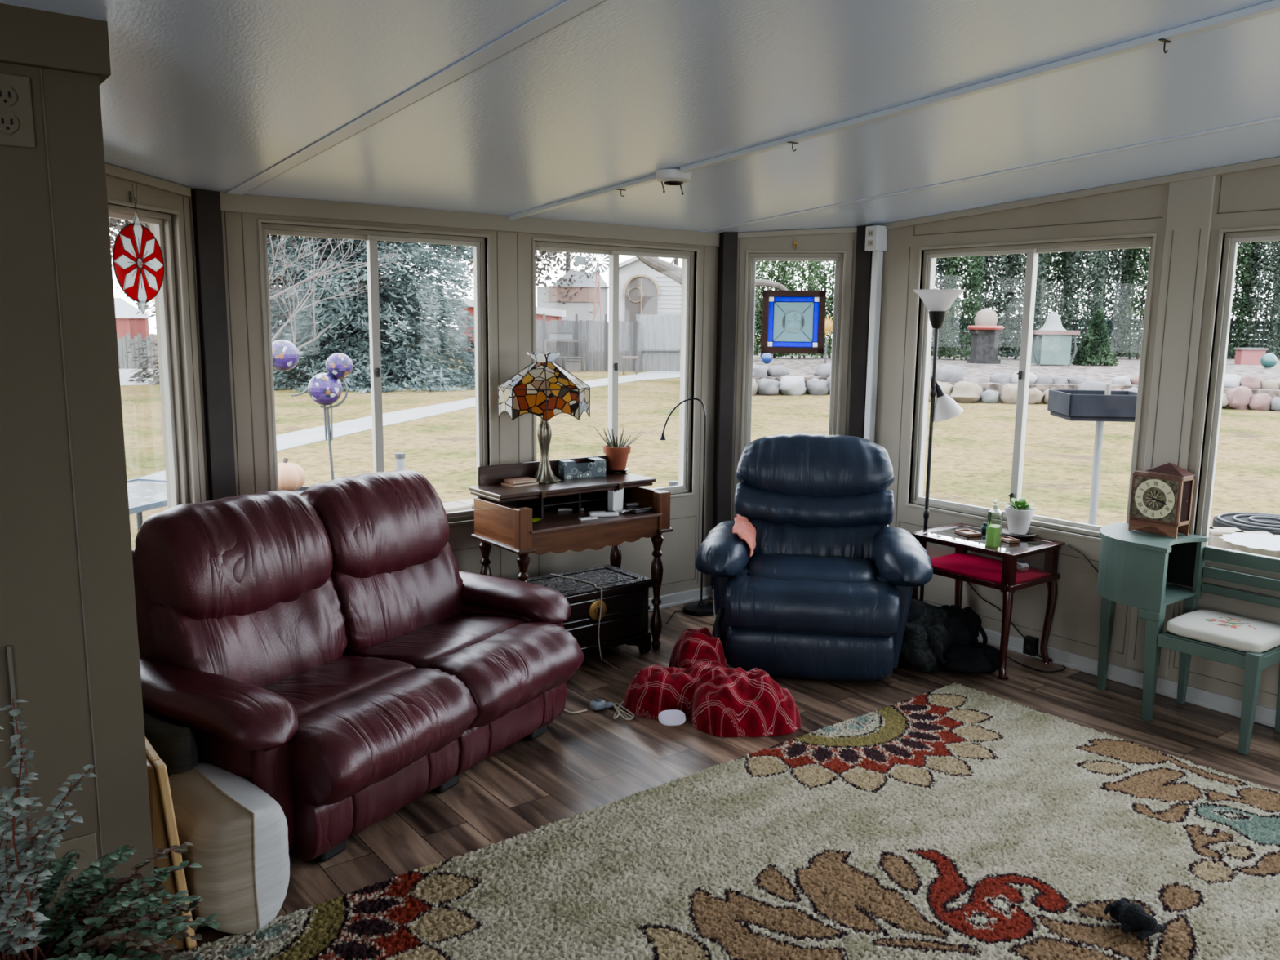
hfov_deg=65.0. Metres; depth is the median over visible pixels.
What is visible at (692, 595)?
baseboard
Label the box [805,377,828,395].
boulder
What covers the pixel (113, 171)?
trim
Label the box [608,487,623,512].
rack
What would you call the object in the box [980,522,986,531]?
figurine
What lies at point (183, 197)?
trim
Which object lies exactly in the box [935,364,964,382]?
boulder
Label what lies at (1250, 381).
boulder
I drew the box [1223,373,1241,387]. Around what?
boulder
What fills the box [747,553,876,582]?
seat cushion
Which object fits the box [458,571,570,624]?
armrest
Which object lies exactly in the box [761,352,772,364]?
ball
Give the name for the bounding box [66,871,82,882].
socket
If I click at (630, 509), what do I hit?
receipt
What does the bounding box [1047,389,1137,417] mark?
tray
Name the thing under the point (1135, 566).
bench
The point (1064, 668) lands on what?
cord
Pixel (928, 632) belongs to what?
camouflage bag
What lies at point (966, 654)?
shoulder bag
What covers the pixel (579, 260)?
windmill
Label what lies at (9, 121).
socket
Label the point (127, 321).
house
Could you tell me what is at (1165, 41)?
ceiling hook
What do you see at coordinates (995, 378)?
boulder
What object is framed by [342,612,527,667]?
seat cushion
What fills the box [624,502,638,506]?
remote control
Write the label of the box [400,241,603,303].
tree
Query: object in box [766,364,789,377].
boulder
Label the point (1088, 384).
boulder
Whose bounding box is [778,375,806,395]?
boulder
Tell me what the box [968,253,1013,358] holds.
evergreen
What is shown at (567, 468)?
tissue box
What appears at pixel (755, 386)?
boulder
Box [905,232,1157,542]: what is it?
window
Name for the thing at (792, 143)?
ceiling hook
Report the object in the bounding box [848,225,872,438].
trim
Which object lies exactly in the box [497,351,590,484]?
table lamp
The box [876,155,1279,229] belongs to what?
trim
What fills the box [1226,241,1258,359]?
evergreen
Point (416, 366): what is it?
tree
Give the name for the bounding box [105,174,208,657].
wall
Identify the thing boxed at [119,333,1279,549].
lawn
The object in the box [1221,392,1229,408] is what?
boulder
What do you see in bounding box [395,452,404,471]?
vent pipe
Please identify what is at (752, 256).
window
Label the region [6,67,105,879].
trim
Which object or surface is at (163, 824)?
wooden frame
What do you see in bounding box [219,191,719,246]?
trim
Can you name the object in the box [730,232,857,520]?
wall
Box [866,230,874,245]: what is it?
socket
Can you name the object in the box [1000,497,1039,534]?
potted plant
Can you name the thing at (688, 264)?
window
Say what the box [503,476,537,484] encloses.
book
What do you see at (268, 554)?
cushion
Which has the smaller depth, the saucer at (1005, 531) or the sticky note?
the sticky note
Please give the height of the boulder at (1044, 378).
0.327 m
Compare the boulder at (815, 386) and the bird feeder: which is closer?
the bird feeder
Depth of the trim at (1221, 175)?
4.33 m
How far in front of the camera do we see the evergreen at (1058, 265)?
32.85 m
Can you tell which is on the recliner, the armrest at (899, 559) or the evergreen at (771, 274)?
the armrest at (899, 559)
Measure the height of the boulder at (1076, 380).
0.326 m
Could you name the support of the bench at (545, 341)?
on the lawn
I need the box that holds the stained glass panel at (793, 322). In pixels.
[760,261,826,353]
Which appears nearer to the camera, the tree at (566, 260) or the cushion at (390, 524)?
the cushion at (390, 524)
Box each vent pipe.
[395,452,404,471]
[668,480,678,486]
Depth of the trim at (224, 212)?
4.79 m
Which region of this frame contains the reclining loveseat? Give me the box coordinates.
[132,470,583,862]
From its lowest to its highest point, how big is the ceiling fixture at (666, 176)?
0.082 m
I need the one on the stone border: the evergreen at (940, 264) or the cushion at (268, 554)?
the evergreen at (940, 264)
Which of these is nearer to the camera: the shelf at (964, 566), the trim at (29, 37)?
the trim at (29, 37)
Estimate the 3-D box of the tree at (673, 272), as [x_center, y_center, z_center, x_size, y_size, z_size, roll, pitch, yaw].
[1.514,-4.194,22.882,3.956,4.946,1.132,1,9,0]
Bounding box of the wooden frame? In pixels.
[145,737,196,951]
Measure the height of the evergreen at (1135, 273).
6.538 m
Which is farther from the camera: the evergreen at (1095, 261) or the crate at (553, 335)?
the crate at (553, 335)
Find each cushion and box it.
[134,489,333,619]
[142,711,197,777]
[148,576,347,687]
[168,761,289,934]
[261,654,415,717]
[299,470,448,577]
[329,542,464,652]
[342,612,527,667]
[734,482,893,528]
[735,432,893,497]
[747,519,888,561]
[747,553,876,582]
[1166,608,1279,652]
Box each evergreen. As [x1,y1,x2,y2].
[753,261,791,358]
[774,261,822,359]
[806,261,835,358]
[930,257,955,359]
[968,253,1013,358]
[999,253,1048,359]
[1031,251,1072,355]
[1060,249,1109,359]
[1088,248,1135,356]
[1113,247,1150,359]
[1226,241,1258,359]
[1267,291,1279,356]
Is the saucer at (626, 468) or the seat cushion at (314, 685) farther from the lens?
the saucer at (626, 468)
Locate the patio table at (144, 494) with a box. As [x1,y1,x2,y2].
[127,477,167,533]
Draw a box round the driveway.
[119,368,159,386]
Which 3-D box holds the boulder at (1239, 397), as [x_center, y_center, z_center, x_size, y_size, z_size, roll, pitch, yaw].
[13.343,-1.798,22.411,0.602,0.583,0.496,-2,9,-14]
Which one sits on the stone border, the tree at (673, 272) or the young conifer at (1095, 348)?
the young conifer at (1095, 348)
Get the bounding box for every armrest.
[139,657,297,751]
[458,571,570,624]
[695,520,750,577]
[871,526,933,586]
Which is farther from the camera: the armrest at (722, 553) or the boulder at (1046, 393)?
the boulder at (1046, 393)
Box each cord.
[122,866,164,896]
[550,573,617,669]
[666,609,683,623]
[967,582,1065,672]
[1067,544,1098,572]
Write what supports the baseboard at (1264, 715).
attached to the wall at (1077, 614)
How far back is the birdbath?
7.04 m
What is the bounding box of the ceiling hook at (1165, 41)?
[1158,38,1171,53]
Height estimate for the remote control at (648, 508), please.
0.018 m
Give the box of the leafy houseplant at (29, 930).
[0,698,220,959]
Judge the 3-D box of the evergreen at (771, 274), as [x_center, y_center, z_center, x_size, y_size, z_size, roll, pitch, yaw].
[3.982,-6.311,31.031,1.477,5.061,1.480,-2,9,-14]
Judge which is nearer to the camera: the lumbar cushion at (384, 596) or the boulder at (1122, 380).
the lumbar cushion at (384, 596)
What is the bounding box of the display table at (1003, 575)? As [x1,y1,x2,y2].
[910,523,1065,679]
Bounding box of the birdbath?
[1219,533,1279,558]
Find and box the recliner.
[695,432,933,680]
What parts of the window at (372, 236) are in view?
sash, sash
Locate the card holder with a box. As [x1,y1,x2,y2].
[577,515,598,520]
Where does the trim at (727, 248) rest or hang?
attached to the wall at (833, 242)
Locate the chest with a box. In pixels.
[516,564,653,653]
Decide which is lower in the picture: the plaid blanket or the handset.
the plaid blanket
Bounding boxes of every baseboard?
[648,586,712,611]
[977,627,1275,728]
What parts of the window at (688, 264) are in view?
sash, sash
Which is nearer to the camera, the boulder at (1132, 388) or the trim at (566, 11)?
the trim at (566, 11)
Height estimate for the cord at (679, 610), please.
0.006 m
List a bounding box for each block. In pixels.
[442,501,471,512]
[455,497,474,509]
[1207,526,1244,550]
[1233,530,1272,551]
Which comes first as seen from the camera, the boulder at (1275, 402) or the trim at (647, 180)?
the trim at (647, 180)
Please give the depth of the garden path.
17.93 m
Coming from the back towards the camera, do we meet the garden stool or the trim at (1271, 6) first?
the garden stool
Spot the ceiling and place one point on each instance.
(207, 95)
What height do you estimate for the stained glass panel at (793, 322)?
0.500 m
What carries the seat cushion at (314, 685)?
on the reclining loveseat
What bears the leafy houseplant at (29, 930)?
on the plant stand
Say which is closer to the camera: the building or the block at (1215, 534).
the block at (1215, 534)
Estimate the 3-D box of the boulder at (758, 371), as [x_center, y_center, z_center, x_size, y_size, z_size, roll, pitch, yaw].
[2.982,-2.751,25.713,0.540,0.452,0.651,7,11,37]
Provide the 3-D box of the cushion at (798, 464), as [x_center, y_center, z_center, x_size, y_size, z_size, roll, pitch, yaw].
[0.859,-0.060,4.952,0.768,0.333,0.280,2,9,9]
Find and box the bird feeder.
[1047,383,1137,525]
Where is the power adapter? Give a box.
[1022,635,1039,656]
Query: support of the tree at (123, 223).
on the lawn
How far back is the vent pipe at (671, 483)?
8.55 m
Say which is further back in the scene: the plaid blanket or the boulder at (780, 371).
the boulder at (780, 371)
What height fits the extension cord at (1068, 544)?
0.121 m
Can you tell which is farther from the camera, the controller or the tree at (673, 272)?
the tree at (673, 272)
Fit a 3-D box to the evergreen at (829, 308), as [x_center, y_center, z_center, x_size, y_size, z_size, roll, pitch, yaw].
[5.972,-6.426,31.598,1.529,5.154,1.508,-5,10,-31]
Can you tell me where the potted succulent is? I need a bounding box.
[593,426,644,470]
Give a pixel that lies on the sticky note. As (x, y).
(535, 519)
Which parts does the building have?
arched door, door trim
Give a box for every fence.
[116,333,158,368]
[535,313,641,371]
[931,317,1279,358]
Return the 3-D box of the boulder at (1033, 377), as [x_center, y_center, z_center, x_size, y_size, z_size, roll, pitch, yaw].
[9.147,-2.395,23.974,0.644,0.422,0.522,7,11,34]
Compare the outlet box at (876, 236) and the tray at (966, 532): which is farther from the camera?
the outlet box at (876, 236)
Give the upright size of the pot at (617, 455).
0.127 m
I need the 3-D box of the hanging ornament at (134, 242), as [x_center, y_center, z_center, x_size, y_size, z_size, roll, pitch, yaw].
[-1.769,-0.812,3.548,0.008,0.448,0.275,2,9,9]
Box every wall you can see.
[0,62,157,959]
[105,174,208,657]
[221,211,718,598]
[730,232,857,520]
[874,165,1279,709]
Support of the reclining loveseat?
on the floor
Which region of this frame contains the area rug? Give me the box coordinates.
[178,682,1279,959]
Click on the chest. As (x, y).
(624, 620)
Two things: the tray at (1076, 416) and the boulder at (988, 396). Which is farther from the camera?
the boulder at (988, 396)
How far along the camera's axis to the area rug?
2.97 m
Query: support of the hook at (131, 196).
attached to the wall at (117, 188)
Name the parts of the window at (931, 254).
sash, sash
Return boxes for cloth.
[732,514,755,557]
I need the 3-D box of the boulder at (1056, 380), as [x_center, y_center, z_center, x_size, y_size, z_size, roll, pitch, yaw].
[9.970,-2.331,23.912,0.435,0.286,0.366,-7,12,-39]
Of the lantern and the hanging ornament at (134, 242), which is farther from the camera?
the lantern
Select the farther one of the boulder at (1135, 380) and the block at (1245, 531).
the boulder at (1135, 380)
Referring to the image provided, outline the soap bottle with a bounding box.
[985,498,1003,547]
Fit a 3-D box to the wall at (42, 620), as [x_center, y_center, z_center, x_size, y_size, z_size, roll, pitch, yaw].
[-2.310,0.241,1.447,2.852,2.224,0.100,-6,11,-37]
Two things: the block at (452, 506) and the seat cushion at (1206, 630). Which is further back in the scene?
the block at (452, 506)
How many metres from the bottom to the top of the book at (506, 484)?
0.012 m
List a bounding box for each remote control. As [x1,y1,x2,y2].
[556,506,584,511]
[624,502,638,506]
[630,506,653,514]
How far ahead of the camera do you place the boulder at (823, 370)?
26.07 m
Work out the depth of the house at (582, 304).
57.48 m
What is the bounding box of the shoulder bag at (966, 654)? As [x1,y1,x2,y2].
[939,604,999,673]
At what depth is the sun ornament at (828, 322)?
27.13 m
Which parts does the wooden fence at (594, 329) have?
post, post, post, post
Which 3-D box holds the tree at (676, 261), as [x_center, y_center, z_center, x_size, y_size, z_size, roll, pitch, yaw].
[2.899,-16.154,63.098,12.359,15.868,10.061,3,9,16]
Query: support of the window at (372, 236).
in the wall at (679, 547)
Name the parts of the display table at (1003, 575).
leg, leg, glass, table frame, leg, leg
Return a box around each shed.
[451,297,565,360]
[753,272,755,341]
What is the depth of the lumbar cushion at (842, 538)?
4.84 m
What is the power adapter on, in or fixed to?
on the floor
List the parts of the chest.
carved panel, lock plate, chest lid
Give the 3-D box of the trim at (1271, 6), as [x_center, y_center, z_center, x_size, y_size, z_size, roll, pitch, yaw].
[1.808,-0.985,1.634,0.036,0.372,5.380,-6,11,-37]
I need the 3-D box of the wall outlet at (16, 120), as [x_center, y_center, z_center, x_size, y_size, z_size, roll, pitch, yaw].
[-1.274,-0.745,2.019,0.094,0.140,0.016,-6,11,-37]
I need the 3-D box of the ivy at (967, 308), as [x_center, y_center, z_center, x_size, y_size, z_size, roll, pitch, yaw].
[10.000,-6.749,30.998,1.324,6.065,1.312,-1,9,-12]
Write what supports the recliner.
on the floor
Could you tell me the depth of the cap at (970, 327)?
28.39 m
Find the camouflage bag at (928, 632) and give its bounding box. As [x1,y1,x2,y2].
[897,598,953,673]
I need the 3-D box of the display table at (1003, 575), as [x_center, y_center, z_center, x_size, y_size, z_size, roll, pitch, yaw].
[1.653,0.577,4.869,0.433,0.607,0.573,-6,11,-37]
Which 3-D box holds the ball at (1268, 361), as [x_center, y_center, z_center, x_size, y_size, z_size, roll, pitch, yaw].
[17.082,-3.234,27.309,0.395,0.417,0.389,1,9,0]
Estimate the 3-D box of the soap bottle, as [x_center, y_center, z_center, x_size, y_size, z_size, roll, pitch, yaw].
[1.642,0.195,4.651,0.062,0.220,0.095,6,11,32]
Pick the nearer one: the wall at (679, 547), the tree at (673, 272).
the wall at (679, 547)
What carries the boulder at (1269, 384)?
on the stone border
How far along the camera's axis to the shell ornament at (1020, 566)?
4.75 m
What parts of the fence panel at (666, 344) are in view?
panel rail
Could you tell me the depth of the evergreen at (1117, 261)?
33.53 m
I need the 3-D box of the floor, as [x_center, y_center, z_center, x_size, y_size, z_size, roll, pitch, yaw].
[0.215,1.397,1.613,7.048,0.060,6.894,-6,11,-37]
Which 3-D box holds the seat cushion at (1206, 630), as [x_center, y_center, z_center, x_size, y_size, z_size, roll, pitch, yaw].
[2.339,0.595,3.994,0.356,0.064,0.364,-6,11,-37]
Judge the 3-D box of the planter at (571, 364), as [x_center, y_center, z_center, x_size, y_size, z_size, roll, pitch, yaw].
[-2.362,-4.079,35.708,0.594,0.449,0.238,1,9,0]
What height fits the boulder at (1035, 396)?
0.432 m
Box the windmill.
[574,253,608,347]
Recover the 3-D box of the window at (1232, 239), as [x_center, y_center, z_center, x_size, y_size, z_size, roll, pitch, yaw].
[2.778,-0.266,3.723,0.108,1.368,1.278,-6,11,-37]
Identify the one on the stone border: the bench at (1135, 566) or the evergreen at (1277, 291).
the evergreen at (1277, 291)
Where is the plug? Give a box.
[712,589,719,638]
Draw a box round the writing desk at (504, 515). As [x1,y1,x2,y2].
[468,455,672,649]
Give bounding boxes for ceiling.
[0,0,1279,233]
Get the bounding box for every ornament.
[112,185,164,314]
[271,339,352,480]
[824,314,833,364]
[966,307,1004,364]
[1016,560,1029,571]
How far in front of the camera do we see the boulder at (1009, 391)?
23.16 m
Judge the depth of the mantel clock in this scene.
4.20 m
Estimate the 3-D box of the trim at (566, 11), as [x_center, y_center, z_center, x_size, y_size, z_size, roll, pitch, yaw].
[0.421,-0.922,1.363,0.060,0.443,6.654,-6,11,-37]
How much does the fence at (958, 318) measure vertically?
1.389 m
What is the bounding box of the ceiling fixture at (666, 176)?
[655,168,692,195]
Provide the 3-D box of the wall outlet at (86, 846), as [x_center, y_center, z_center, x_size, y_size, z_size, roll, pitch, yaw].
[-1.283,0.882,2.283,0.094,0.140,0.016,-6,11,-37]
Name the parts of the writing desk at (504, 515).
leg, panel, moulding, leg, leg, panel, leg, moulding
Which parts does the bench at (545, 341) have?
leg, leg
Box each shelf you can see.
[468,472,655,502]
[1164,583,1195,605]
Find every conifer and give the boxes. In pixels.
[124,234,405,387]
[1071,308,1118,365]
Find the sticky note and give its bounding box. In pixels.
[532,517,542,521]
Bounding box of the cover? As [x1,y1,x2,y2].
[1212,511,1279,534]
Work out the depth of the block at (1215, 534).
7.81 m
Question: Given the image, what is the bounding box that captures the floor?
[177,598,1279,952]
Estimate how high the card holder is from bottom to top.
0.010 m
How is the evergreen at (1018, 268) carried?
on the stone border
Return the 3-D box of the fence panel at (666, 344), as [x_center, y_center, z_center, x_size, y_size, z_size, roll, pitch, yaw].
[0.867,-4.964,36.451,2.100,2.037,0.218,1,9,0]
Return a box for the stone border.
[752,345,1279,409]
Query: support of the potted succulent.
on the saucer at (626, 468)
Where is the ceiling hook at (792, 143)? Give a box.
[786,141,798,151]
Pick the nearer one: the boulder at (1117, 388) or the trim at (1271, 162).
the trim at (1271, 162)
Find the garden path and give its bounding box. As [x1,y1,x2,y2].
[138,368,679,479]
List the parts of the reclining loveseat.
frame, arm, arm panel, arm, arm panel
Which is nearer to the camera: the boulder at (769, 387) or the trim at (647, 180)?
the trim at (647, 180)
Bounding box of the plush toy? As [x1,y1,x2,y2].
[1103,897,1164,941]
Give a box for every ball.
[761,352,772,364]
[1260,353,1277,368]
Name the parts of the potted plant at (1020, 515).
pot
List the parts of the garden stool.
leg, seat, leg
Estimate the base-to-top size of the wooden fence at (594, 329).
2.023 m
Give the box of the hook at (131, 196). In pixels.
[128,191,138,204]
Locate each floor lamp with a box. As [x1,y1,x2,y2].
[659,397,716,616]
[912,288,964,601]
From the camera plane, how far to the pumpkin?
7.15 m
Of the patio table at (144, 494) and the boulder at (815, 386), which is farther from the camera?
the boulder at (815, 386)
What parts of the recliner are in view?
recline lever, arm, arm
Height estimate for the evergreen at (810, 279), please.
5.000 m
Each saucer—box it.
[606,467,629,473]
[1002,528,1036,537]
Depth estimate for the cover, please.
8.84 m
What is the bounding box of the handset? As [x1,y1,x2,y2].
[587,511,618,516]
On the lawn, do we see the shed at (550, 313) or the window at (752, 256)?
the shed at (550, 313)
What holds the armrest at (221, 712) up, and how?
on the reclining loveseat
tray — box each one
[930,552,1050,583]
[954,528,982,537]
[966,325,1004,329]
[1001,535,1019,543]
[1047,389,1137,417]
[1049,411,1135,422]
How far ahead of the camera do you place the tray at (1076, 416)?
6.07 m
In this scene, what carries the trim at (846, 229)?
attached to the wall at (833, 242)
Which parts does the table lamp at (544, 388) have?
glass panel, glass panel, lamp shade, shade crown, glass panel, glass panel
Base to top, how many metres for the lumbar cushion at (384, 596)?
0.412 m
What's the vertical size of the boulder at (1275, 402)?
0.341 m
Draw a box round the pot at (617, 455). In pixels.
[603,444,631,470]
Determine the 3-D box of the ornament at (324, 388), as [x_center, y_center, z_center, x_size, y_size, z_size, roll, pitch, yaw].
[-2.726,-0.350,8.375,0.697,1.619,0.269,1,9,0]
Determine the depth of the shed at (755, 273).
28.85 m
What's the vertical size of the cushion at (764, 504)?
0.226 m
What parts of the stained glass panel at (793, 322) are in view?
blue border glass, white corner glass, field glass, field glass, blue border glass, wood frame, hanging cord, field glass, blue border glass, field glass, blue border glass, white corner glass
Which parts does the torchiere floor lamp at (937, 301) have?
arm, lamp shade, lamp shade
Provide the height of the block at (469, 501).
0.270 m
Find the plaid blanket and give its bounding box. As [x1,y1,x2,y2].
[623,626,800,737]
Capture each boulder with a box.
[751,378,758,395]
[752,363,768,377]
[756,377,779,395]
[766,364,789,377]
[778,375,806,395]
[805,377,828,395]
[813,363,831,376]
[826,374,831,394]
[928,381,954,401]
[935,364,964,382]
[949,381,982,403]
[980,389,999,403]
[990,373,1011,383]
[1000,383,1017,404]
[1009,371,1037,383]
[1027,387,1044,404]
[1034,373,1053,383]
[1042,389,1048,404]
[1052,376,1067,384]
[1066,374,1086,384]
[1077,380,1105,390]
[1111,387,1121,391]
[1112,375,1131,385]
[1122,386,1137,391]
[1129,375,1138,385]
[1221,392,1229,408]
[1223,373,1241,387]
[1226,386,1252,409]
[1239,374,1262,388]
[1248,393,1272,410]
[1260,379,1279,389]
[1270,396,1279,411]
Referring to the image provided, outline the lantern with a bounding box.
[1031,311,1079,365]
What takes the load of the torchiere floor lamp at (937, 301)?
on the floor
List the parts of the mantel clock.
dial plate, door, door frame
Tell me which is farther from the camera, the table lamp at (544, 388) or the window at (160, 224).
the table lamp at (544, 388)
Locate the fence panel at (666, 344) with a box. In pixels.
[635,314,680,371]
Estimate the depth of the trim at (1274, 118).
3.94 m
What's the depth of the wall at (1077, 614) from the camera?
4.70 m
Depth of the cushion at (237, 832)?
2.61 m
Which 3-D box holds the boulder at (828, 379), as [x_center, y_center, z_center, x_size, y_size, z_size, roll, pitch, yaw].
[5.158,-2.418,25.653,0.848,0.640,0.692,2,9,11]
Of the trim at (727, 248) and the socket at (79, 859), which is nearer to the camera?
the socket at (79, 859)
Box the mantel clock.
[1128,462,1195,538]
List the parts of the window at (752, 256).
sash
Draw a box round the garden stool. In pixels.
[622,356,638,374]
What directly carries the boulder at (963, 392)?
on the lawn
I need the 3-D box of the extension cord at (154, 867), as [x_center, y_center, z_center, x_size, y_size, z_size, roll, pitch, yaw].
[-1.209,0.963,2.412,0.118,0.069,0.112,-6,11,-37]
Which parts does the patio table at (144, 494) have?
leg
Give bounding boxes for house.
[114,297,151,338]
[537,269,608,351]
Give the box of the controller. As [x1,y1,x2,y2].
[564,697,634,719]
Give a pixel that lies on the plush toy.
(1133, 917)
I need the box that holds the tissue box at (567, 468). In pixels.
[557,457,605,479]
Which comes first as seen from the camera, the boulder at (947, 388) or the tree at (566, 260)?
the boulder at (947, 388)
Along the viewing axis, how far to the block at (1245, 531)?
7.77 m
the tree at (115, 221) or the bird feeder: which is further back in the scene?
the tree at (115, 221)
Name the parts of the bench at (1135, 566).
leg, leg, leg, seat frame, rail, leg, leg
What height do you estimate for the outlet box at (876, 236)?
2.035 m
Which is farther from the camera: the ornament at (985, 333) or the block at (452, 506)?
the ornament at (985, 333)
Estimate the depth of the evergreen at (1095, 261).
32.02 m
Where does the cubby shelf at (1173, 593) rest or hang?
attached to the bench at (1135, 566)
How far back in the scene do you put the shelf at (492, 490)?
4.69 m
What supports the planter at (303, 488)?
on the lawn
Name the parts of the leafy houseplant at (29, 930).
pot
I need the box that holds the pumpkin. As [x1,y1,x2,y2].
[277,457,305,491]
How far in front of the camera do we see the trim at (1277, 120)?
3.97 m
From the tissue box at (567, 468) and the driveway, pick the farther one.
the driveway
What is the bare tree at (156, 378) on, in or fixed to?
on the lawn
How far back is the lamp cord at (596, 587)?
4.68 m
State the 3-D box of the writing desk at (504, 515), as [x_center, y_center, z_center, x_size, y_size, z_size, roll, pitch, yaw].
[-0.319,0.389,4.802,0.875,0.925,0.448,-6,11,-37]
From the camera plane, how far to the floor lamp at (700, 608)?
5.54 m
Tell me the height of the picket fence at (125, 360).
1.195 m
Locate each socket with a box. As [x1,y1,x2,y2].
[0,84,16,106]
[0,111,18,133]
[66,849,84,866]
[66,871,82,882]
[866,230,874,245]
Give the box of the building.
[618,256,681,355]
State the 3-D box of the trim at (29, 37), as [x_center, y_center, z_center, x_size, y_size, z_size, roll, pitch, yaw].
[-2.287,-0.793,1.285,2.872,0.121,0.132,-6,11,-37]
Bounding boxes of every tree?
[108,217,148,313]
[109,217,297,315]
[266,234,475,393]
[267,234,404,349]
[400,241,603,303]
[565,252,570,273]
[635,256,788,290]
[673,258,678,266]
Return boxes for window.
[106,198,196,508]
[257,218,493,525]
[531,237,699,497]
[739,250,846,482]
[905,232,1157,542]
[1189,225,1279,574]
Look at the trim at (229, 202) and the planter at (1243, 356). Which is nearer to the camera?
the trim at (229, 202)
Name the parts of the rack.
rack frame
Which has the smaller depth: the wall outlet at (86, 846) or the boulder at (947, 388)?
the wall outlet at (86, 846)
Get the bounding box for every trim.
[0,3,111,84]
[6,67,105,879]
[104,162,191,196]
[182,196,853,520]
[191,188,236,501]
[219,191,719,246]
[224,212,704,587]
[226,0,604,194]
[241,0,606,195]
[507,174,657,219]
[680,0,1279,173]
[699,115,1279,232]
[706,120,1278,232]
[711,231,737,599]
[737,226,857,238]
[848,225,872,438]
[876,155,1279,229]
[895,175,1279,695]
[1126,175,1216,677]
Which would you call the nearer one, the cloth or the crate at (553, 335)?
the cloth
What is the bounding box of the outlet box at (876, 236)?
[863,225,887,442]
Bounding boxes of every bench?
[543,339,586,372]
[1097,521,1279,755]
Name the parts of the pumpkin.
stem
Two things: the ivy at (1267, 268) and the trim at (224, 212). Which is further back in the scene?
the ivy at (1267, 268)
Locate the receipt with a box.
[617,508,634,513]
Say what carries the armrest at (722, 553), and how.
on the recliner
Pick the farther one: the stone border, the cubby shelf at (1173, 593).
the stone border
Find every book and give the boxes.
[501,481,539,488]
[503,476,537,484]
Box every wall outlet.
[0,72,35,148]
[49,832,97,902]
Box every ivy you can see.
[937,255,985,359]
[1234,240,1279,357]
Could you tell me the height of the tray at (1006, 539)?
0.017 m
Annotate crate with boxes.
[548,330,573,339]
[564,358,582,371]
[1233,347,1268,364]
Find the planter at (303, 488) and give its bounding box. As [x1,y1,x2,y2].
[292,485,309,494]

